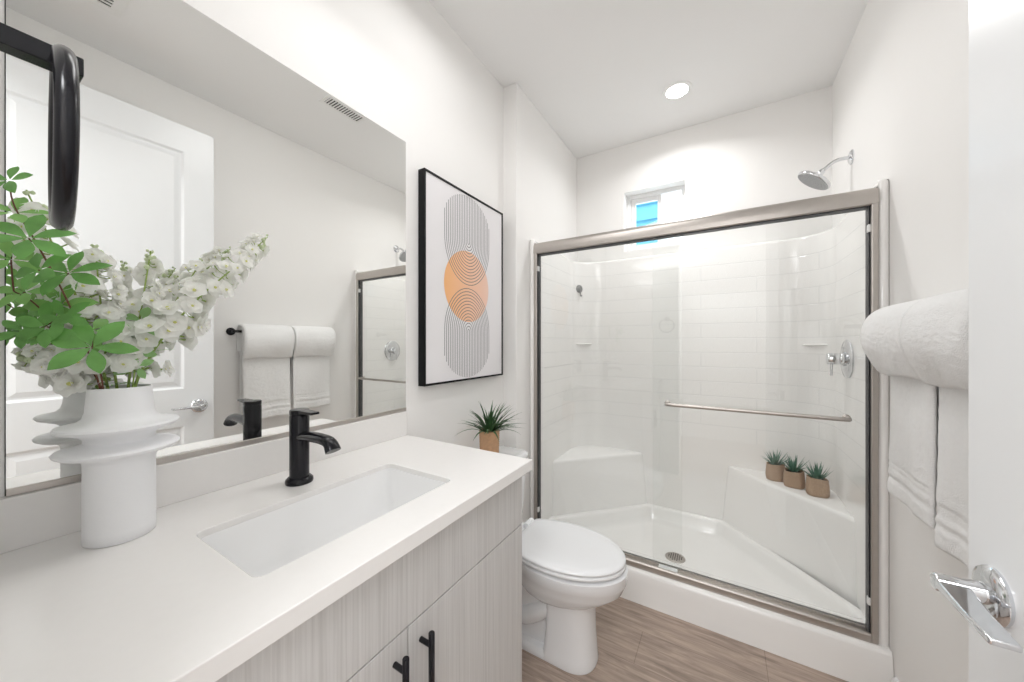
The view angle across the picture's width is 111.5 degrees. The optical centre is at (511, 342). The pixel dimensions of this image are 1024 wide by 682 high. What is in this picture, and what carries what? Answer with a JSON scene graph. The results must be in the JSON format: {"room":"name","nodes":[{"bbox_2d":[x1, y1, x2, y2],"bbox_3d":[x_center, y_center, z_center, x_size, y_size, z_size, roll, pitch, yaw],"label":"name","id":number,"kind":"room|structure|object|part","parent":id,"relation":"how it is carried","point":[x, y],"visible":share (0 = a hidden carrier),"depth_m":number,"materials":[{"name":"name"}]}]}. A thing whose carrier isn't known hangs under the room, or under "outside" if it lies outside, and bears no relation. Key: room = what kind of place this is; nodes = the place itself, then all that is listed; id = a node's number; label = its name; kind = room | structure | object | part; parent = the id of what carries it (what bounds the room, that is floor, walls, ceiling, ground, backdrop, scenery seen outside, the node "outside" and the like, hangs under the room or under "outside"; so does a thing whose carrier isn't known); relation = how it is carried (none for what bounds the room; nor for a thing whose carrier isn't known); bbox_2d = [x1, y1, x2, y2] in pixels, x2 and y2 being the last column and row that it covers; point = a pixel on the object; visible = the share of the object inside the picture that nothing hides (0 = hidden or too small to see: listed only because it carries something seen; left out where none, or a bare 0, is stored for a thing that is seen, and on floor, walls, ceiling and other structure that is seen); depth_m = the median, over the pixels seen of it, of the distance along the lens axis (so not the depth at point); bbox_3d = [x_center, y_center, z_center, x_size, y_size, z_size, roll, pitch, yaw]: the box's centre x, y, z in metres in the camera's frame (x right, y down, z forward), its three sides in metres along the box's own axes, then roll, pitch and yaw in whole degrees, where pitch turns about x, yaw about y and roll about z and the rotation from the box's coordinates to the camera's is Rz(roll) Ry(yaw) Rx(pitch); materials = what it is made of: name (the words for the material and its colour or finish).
{"room":"bathroom","nodes":[
{"label":"bathroom","id":0,"kind":"room"},
{"bbox_2d":[0,0,503,496],"bbox_3d":[-0.568,-0.088,1.246,0.120,2.737,1.812,0,0,31],"label":"wall","id":1,"kind":"structure","parent":0,"point":[401,65],"depth_m":1.41,"materials":[{"name":"paint"}]},
{"bbox_2d":[0,411,406,553],"bbox_3d":[-0.664,0.314,0.952,0.020,0.092,0.960,0,0,31],"label":"backsplash","id":2,"kind":"structure","parent":1,"relation":"attached to","point":[34,517],"depth_m":0.81,"materials":[{"name":"white stone"}]},
{"bbox_2d":[4,0,405,496],"bbox_3d":[-0.649,-0.260,0.987,0.010,1.056,0.894,0,0,31],"label":"wall mirror","id":3,"kind":"object","parent":1,"relation":"attached to","point":[196,141],"visible":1,"depth_m":0.85,"materials":[{"name":"white mirror"}]},
{"bbox_2d":[418,168,502,386],"bbox_3d":[-0.217,-0.266,1.675,0.036,0.889,0.591,0,0,31],"label":"framed art","id":4,"kind":"object","parent":1,"relation":"attached to","point":[460,236],"visible":1,"depth_m":1.59,"materials":[{"name":"paper"}]},
{"bbox_2d":[444,251,487,321],"bbox_3d":[-0.209,-0.266,1.661,0.001,0.336,0.336,0,0,31],"label":"print","id":5,"kind":"object","parent":4,"relation":"attached to","point":[452,284],"depth_m":1.65},
{"bbox_2d":[444,194,488,376],"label":"print","id":6,"kind":"object","parent":4,"relation":"attached to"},
{"bbox_2d":[504,83,576,522],"bbox_3d":[0.182,-0.088,2.407,0.205,2.737,0.950,0,0,31],"label":"wall","id":7,"kind":"structure","parent":0,"point":[540,171],"depth_m":2.03,"materials":[{"name":"paint"}]},
{"bbox_2d":[429,0,868,158],"bbox_3d":[0.271,-1.517,0.537,2.350,0.120,4.400,0,0,31],"label":"ceiling","id":8,"kind":"structure","parent":0,"point":[598,72],"depth_m":1.75,"materials":[{"name":"paint"}]},
{"bbox_2d":[662,81,692,100],"bbox_3d":[0.956,-1.455,2.018,0.160,0.004,0.160,0,0,31],"label":"recessed light","id":9,"kind":"object","parent":8,"relation":"in","point":[678,90],"visible":1,"depth_m":2.01,"materials":[{"name":"white"}]},
{"bbox_2d":[522,597,847,681],"bbox_3d":[0.271,1.330,0.537,2.350,0.100,4.400,0,0,31],"label":"floor","id":10,"kind":"structure","parent":0,"point":[636,642],"depth_m":1.42,"materials":[{"name":"wood"}]},
{"bbox_2d":[216,477,521,681],"bbox_3d":[-0.420,0.837,0.793,0.561,0.887,0.936,0,0,31],"label":"vanity cabinet","id":11,"kind":"object","parent":10,"relation":"on","point":[449,609],"visible":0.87,"depth_m":0.73,"materials":[{"name":"beige wood"}]},
{"bbox_2d":[0,411,531,681],"bbox_3d":[-0.428,0.330,0.810,0.570,0.124,0.960,0,0,31],"label":"countertop","id":12,"kind":"structure","parent":11,"relation":"on","point":[162,604],"depth_m":0.57,"materials":[{"name":"white stone"}]},
{"bbox_2d":[49,384,179,548],"bbox_3d":[-0.732,0.221,0.652,0.162,0.278,0.162,0,0,31],"label":"vase","id":13,"kind":"object","parent":12,"relation":"on","point":[116,429],"visible":0.99,"depth_m":0.62,"materials":[{"name":"ceramic"}]},
{"bbox_2d":[0,241,101,388],"bbox_3d":[-0.767,0.011,0.570,0.130,0.357,0.083,0,0,-38],"label":"leafy branch","id":14,"kind":"object","parent":13,"relation":"in","point":[47,311],"visible":0.93,"depth_m":0.56,"materials":[{"name":"green plant"}]},
{"bbox_3d":[-0.754,0.055,0.591,0.015,0.271,0.106,0,0,21],"label":"stem","id":15,"kind":"part","parent":14,"relation":"part of","materials":[{"name":"green plant"}]},
{"bbox_2d":[0,166,112,388],"bbox_3d":[-0.735,-0.044,0.553,0.111,0.469,0.132,0,0,40],"label":"leafy branch","id":16,"kind":"object","parent":13,"relation":"in","point":[21,250],"visible":0.97,"depth_m":0.54,"materials":[{"name":"green plant"}]},
{"bbox_2d":[21,345,113,397],"bbox_3d":[-0.780,0.096,0.622,0.088,0.188,0.102,0,0,6],"label":"branch","id":17,"kind":"object","parent":13,"relation":"in","point":[38,357],"visible":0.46,"depth_m":0.59,"materials":[{"name":"white plant"}]},
{"bbox_2d":[8,190,140,388],"bbox_3d":[-0.761,-0.027,0.620,0.095,0.434,0.156,0,0,31],"label":"branch","id":18,"kind":"object","parent":13,"relation":"in","point":[89,311],"visible":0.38,"depth_m":0.59,"materials":[{"name":"white plant"}]},
{"bbox_3d":[-0.762,-0.028,0.605,0.007,0.435,0.101,0,0,24],"label":"stem","id":19,"kind":"part","parent":18,"relation":"part of","materials":[{"name":"green plant"}]},
{"bbox_2d":[47,316,139,388],"bbox_3d":[-0.711,0.070,0.589,0.080,0.240,0.097,0,0,31],"label":"leafy branch","id":20,"kind":"object","parent":13,"relation":"in","point":[95,361],"visible":0.97,"depth_m":0.58,"materials":[{"name":"green plant"}]},
{"bbox_3d":[-0.716,0.100,0.606,0.003,0.180,0.059,0,0,-35],"label":"stem","id":21,"kind":"part","parent":20,"relation":"part of","materials":[{"name":"plant"}]},
{"bbox_2d":[72,244,148,393],"bbox_3d":[-0.746,0.006,0.647,0.101,0.368,0.094,0,0,-42],"label":"branch","id":22,"kind":"object","parent":13,"relation":"in","point":[114,310],"visible":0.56,"depth_m":0.64,"materials":[{"name":"white plant"}]},
{"bbox_3d":[-0.746,0.007,0.643,0.032,0.365,0.008,0,0,-44],"label":"stem","id":23,"kind":"part","parent":22,"relation":"part of","materials":[{"name":"green plant"}]},
{"bbox_2d":[113,307,156,386],"bbox_3d":[-0.717,0.060,0.674,0.071,0.260,0.061,0,0,-30],"label":"leafy branch","id":24,"kind":"object","parent":13,"relation":"in","point":[144,312],"visible":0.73,"depth_m":0.66,"materials":[{"name":"green plant"}]},
{"bbox_3d":[-0.713,0.075,0.662,0.003,0.230,0.017,0,0,45],"label":"stem","id":25,"kind":"part","parent":24,"relation":"part of","materials":[{"name":"green plant"}]},
{"bbox_2d":[105,249,165,387],"bbox_3d":[-0.725,0.003,0.668,0.079,0.375,0.089,0,0,31],"label":"branch","id":26,"kind":"object","parent":13,"relation":"in","point":[143,273],"visible":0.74,"depth_m":0.68,"materials":[{"name":"white plant"}]},
{"bbox_3d":[-0.724,0.004,0.674,0.005,0.372,0.041,0,0,13],"label":"stem","id":27,"kind":"part","parent":26,"relation":"part of","materials":[{"name":"plant"}]},
{"bbox_2d":[121,258,207,383],"bbox_3d":[-0.713,0.002,0.710,0.077,0.376,0.149,0,0,31],"label":"branch","id":28,"kind":"object","parent":13,"relation":"in","point":[197,265],"visible":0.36,"depth_m":0.72,"materials":[{"name":"white plant"}]},
{"bbox_2d":[134,233,269,386],"bbox_3d":[-0.658,-0.038,0.755,0.097,0.457,0.240,0,0,31],"label":"branch","id":29,"kind":"object","parent":13,"relation":"in","point":[196,299],"visible":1,"depth_m":0.73,"materials":[{"name":"white plant"}]},
{"bbox_2d":[285,408,340,486],"bbox_3d":[-0.495,0.266,0.867,0.191,0.188,0.064,0,0,31],"label":"faucet","id":30,"kind":"object","parent":12,"relation":"on","point":[300,436],"visible":1,"depth_m":0.88,"materials":[{"name":"black metal"}]},
{"bbox_3d":[-0.528,0.178,0.887,0.094,0.012,0.045,0,0,31],"label":"lever","id":31,"kind":"part","parent":30,"relation":"part of","materials":[{"name":"black metal"}]},
{"bbox_3d":[-0.478,0.244,0.857,0.151,0.042,0.037,0,0,31],"label":"spout","id":32,"kind":"part","parent":30,"relation":"part of","materials":[{"name":"black metal"}]},
{"bbox_2d":[200,468,444,576],"bbox_3d":[-0.378,0.453,0.786,0.300,0.159,0.502,0,0,31],"label":"sink","id":33,"kind":"object","parent":12,"relation":"in","point":[261,545],"visible":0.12,"depth_m":0.84,"materials":[{"name":"ceramic"}]},
{"bbox_3d":[-0.329,0.866,0.490,0.020,0.620,0.454,0,0,31],"label":"cabinet door","id":34,"kind":"part","parent":11,"relation":"part of","materials":[{"name":"beige wood"}]},
{"bbox_3d":[-0.204,0.656,0.643,0.036,0.158,0.013,0,0,31],"label":"bar pull","id":35,"kind":"part","parent":11,"relation":"part of","materials":[{"name":"black metal"}]},
{"bbox_3d":[-0.170,0.656,0.699,0.036,0.158,0.013,0,0,31],"label":"bar pull","id":36,"kind":"part","parent":11,"relation":"part of","materials":[{"name":"black metal"}]},
{"bbox_3d":[-0.094,0.866,0.880,0.020,0.620,0.450,0,0,31],"label":"cabinet door","id":37,"kind":"part","parent":11,"relation":"part of","materials":[{"name":"beige wood"}]},
{"bbox_2d":[499,446,627,674],"bbox_3d":[0.118,0.917,1.520,0.748,0.725,0.452,0,0,31],"label":"toilet","id":38,"kind":"object","parent":10,"relation":"on","point":[570,570],"visible":0.66,"depth_m":1.36,"materials":[{"name":"ceramic"}]},
{"bbox_2d":[455,401,525,452],"bbox_3d":[-0.092,0.409,1.626,0.295,0.291,0.346,0,0,31],"label":"potted plant","id":39,"kind":"object","parent":38,"relation":"on","point":[489,433],"visible":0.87,"depth_m":1.62,"materials":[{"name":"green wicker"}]},
{"bbox_3d":[-0.108,0.484,1.657,0.098,0.141,0.098,0,0,31],"label":"woven pot","id":40,"kind":"part","parent":39,"relation":"part of","materials":[{"name":"beige wicker"}]},
{"bbox_3d":[-0.110,0.571,1.657,0.216,0.031,0.452,0,0,31],"label":"tank lid","id":41,"kind":"part","parent":38,"relation":"part of","materials":[{"name":"ceramic"}]},
{"bbox_3d":[-0.113,0.735,1.659,0.202,0.298,0.432,0,0,31],"label":"tank","id":42,"kind":"part","parent":38,"relation":"part of","materials":[{"name":"ceramic"}]},
{"bbox_3d":[0.239,0.864,1.446,0.451,0.015,0.351,0,0,31],"label":"seat","id":43,"kind":"part","parent":38,"relation":"part of","materials":[{"name":"plastic"}]},
{"bbox_3d":[0.239,0.844,1.446,0.451,0.019,0.351,0,0,31],"label":"lid","id":44,"kind":"part","parent":38,"relation":"part of","materials":[{"name":"plastic"}]},
{"bbox_3d":[0.233,1.080,1.450,0.480,0.400,0.348,0,0,31],"label":"bowl","id":45,"kind":"part","parent":38,"relation":"part of","materials":[{"name":"ceramic"}]},
{"bbox_2d":[530,179,893,681],"bbox_3d":[0.944,0.334,2.001,1.516,1.892,0.838,0,0,31],"label":"shower stall","id":46,"kind":"object","parent":10,"relation":"on","point":[754,326],"visible":0.88,"depth_m":2.14,"materials":[{"name":"tile"}]},
{"bbox_2d":[576,285,582,295],"bbox_3d":[0.510,-0.387,2.601,0.060,0.090,0.032,0,0,-26],"label":"wall hook","id":47,"kind":"object","parent":46,"relation":"attached to","point":[579,288],"visible":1,"depth_m":2.60,"materials":[{"name":"grey metal"}]},
{"bbox_3d":[0.600,0.980,2.362,0.530,0.400,0.544,0,0,31],"label":"corner seat","id":48,"kind":"part","parent":46,"relation":"part of","materials":[{"name":"white plastic"}]},
{"bbox_2d":[533,187,878,644],"bbox_3d":[0.754,0.272,1.685,1.454,1.722,0.103,0,0,31],"label":"shower door","id":49,"kind":"structure","parent":46,"relation":"attached to","point":[867,200],"depth_m":1.43,"materials":[{"name":"silver metal"}]},
{"bbox_3d":[0.764,-0.554,1.703,1.454,0.070,0.062,0,0,31],"label":"header rail","id":50,"kind":"part","parent":49,"relation":"part of","materials":[{"name":"silver metal"}]},
{"bbox_2d":[761,450,788,481],"bbox_3d":[1.505,0.691,1.988,0.156,0.177,0.130,0,0,31],"label":"succulent","id":51,"kind":"object","parent":46,"relation":"on","point":[774,469],"visible":0.93,"depth_m":1.96,"materials":[{"name":"wicker"}]},
{"bbox_3d":[1.425,0.980,1.865,0.530,0.400,0.544,0,0,31],"label":"corner seat","id":52,"kind":"part","parent":46,"relation":"part of","materials":[{"name":"white plastic"}]},
{"bbox_2d":[779,455,807,489],"bbox_3d":[1.520,0.691,1.894,0.145,0.178,0.137,0,0,-10],"label":"succulent","id":53,"kind":"object","parent":46,"relation":"on","point":[793,476],"visible":0.98,"depth_m":1.87,"materials":[{"name":"wicker"}]},
{"bbox_2d":[798,462,833,497],"bbox_3d":[1.560,0.691,1.789,0.144,0.178,0.132,0,0,8],"label":"succulent","id":54,"kind":"object","parent":46,"relation":"on","point":[817,485],"visible":1,"depth_m":1.76,"materials":[{"name":"wicker"}]},
{"bbox_2d":[826,340,853,377],"bbox_3d":[1.534,0.077,1.644,0.074,0.180,0.180,0,0,31],"label":"shower valve","id":55,"kind":"object","parent":46,"relation":"attached to","point":[845,358],"visible":1,"depth_m":1.62,"materials":[{"name":"silver metal"}]},
{"bbox_3d":[1.517,0.127,1.654,0.011,0.060,0.011,0,0,31],"label":"lever","id":56,"kind":"part","parent":55,"relation":"part of","materials":[{"name":"silver metal"}]},
{"bbox_3d":[1.530,0.077,1.646,0.064,0.068,0.068,0,0,31],"label":"handle","id":57,"kind":"part","parent":55,"relation":"part of","materials":[{"name":"silver metal"}]},
{"bbox_2d":[577,86,831,261],"bbox_3d":[1.170,-0.088,2.459,1.844,2.737,0.160,0,0,31],"label":"wall","id":58,"kind":"structure","parent":0,"point":[754,157],"depth_m":2.25,"materials":[{"name":"paint"}]},
{"bbox_2d":[627,185,684,250],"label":"window","id":59,"kind":"structure","parent":58,"relation":"in","point":[632,201],"depth_m":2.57,"materials":[{"name":"paint"}]},
{"bbox_3d":[1.000,-0.887,2.596,0.215,0.379,0.024,0,0,31],"label":"sash","id":60,"kind":"part","parent":59,"relation":"part of","materials":[{"name":"paint"}]},
{"bbox_2d":[765,462,784,481],"bbox_3d":[1.505,0.734,1.988,0.093,0.092,0.094,0,0,31],"label":"pot","id":61,"kind":"object","parent":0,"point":[774,470],"depth_m":1.96,"materials":[{"name":"brown wicker"}]},
{"bbox_2d":[783,467,804,489],"bbox_3d":[1.532,0.734,1.893,0.093,0.092,0.094,0,0,31],"label":"pot","id":62,"kind":"object","parent":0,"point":[793,477],"depth_m":1.86,"materials":[{"name":"beige wicker"}]},
{"bbox_2d":[805,474,829,497],"bbox_3d":[1.565,0.734,1.787,0.093,0.092,0.094,0,0,31],"label":"pot","id":63,"kind":"object","parent":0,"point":[815,486],"depth_m":1.76,"materials":[{"name":"beige wicker"}]},
{"bbox_2d":[832,0,968,681],"bbox_3d":[1.154,-0.088,0.763,0.120,2.737,2.762,0,0,31],"label":"wall","id":64,"kind":"structure","parent":0,"point":[900,87],"depth_m":1.12,"materials":[{"name":"paint"}]},
{"bbox_2d":[798,149,853,189],"bbox_3d":[1.547,-0.842,1.727,0.204,0.165,0.156,0,0,31],"label":"showerhead","id":65,"kind":"object","parent":64,"relation":"attached to","point":[815,180],"visible":1,"depth_m":1.71,"materials":[{"name":"silver metal"}]},
{"bbox_3d":[1.579,-0.869,1.705,0.116,0.063,0.017,0,0,31],"label":"arm","id":66,"kind":"part","parent":65,"relation":"part of","materials":[{"name":"silver metal"}]},
{"bbox_2d":[891,677,898,681],"bbox_3d":[0.907,1.238,0.483,0.014,0.084,1.787,0,0,31],"label":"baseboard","id":67,"kind":"structure","parent":64,"relation":"attached to","point":[894,679],"depth_m":1.24,"materials":[{"name":"paint"}]},
{"bbox_3d":[1.095,-0.070,0.844,0.064,0.048,0.691,0,0,31],"label":"towel bar","id":68,"kind":"object","parent":64,"relation":"attached to","visible":0},
{"bbox_2d":[887,376,938,529],"bbox_3d":[1.153,0.193,0.987,0.062,0.581,0.274,0,0,31],"label":"bath towel","id":69,"kind":"object","parent":68,"relation":"hanging from","point":[914,405],"visible":0.56,"depth_m":0.95,"materials":[{"name":"white fabric"}]},
{"bbox_2d":[860,296,932,379],"bbox_3d":[1.136,-0.009,0.998,0.148,0.222,0.297,0,0,31],"label":"hand towel","id":70,"kind":"object","parent":69,"relation":"on","point":[880,331],"visible":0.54,"depth_m":0.98,"materials":[{"name":"white fabric"}]},
{"bbox_2d":[934,387,968,568],"bbox_3d":[1.000,0.206,0.733,0.062,0.606,0.287,0,0,31],"label":"bath towel","id":71,"kind":"object","parent":68,"relation":"hanging from","point":[951,536],"visible":0.23,"depth_m":0.80,"materials":[{"name":"white fabric"}]},
{"bbox_2d":[900,288,968,390],"bbox_3d":[0.981,-0.007,0.741,0.149,0.226,0.300,0,0,31],"label":"hand towel","id":72,"kind":"object","parent":71,"relation":"on","point":[934,333],"visible":0.53,"depth_m":0.74,"materials":[{"name":"white fabric"}]},
{"bbox_3d":[-0.267,-0.089,0.077,1.604,2.737,0.120,0,0,31],"label":"wall","id":73,"kind":"structure","parent":0,"visible":0},
{"bbox_2d":[0,22,83,230],"bbox_3d":[-0.379,-0.172,0.260,0.140,0.161,0.077,0,0,31],"label":"towel ring","id":74,"kind":"object","parent":73,"relation":"attached to","point":[66,69],"visible":1,"depth_m":0.25,"materials":[{"name":"black metal"}]},
{"bbox_3d":[-0.381,-0.229,0.264,0.015,0.015,0.070,0,0,31],"label":"post","id":75,"kind":"part","parent":74,"relation":"part of","materials":[{"name":"black metal"}]},
{"bbox_2d":[930,0,1023,681],"bbox_3d":[0.476,0.058,0.186,0.102,2.420,0.816,0,0,31],"label":"door","id":76,"kind":"structure","parent":73,"relation":"in","point":[991,600],"depth_m":0.47,"materials":[{"name":"paint"}]},
{"bbox_3d":[0.635,0.345,0.489,0.058,0.074,0.074,0,0,31],"label":"handle","id":77,"kind":"part","parent":76,"relation":"part of","materials":[{"name":"silver metal"}]},
{"bbox_3d":[0.594,0.345,0.446,0.035,0.015,0.128,0,0,31],"label":"lever","id":78,"kind":"part","parent":76,"relation":"part of","materials":[{"name":"silver metal"}]}
]}

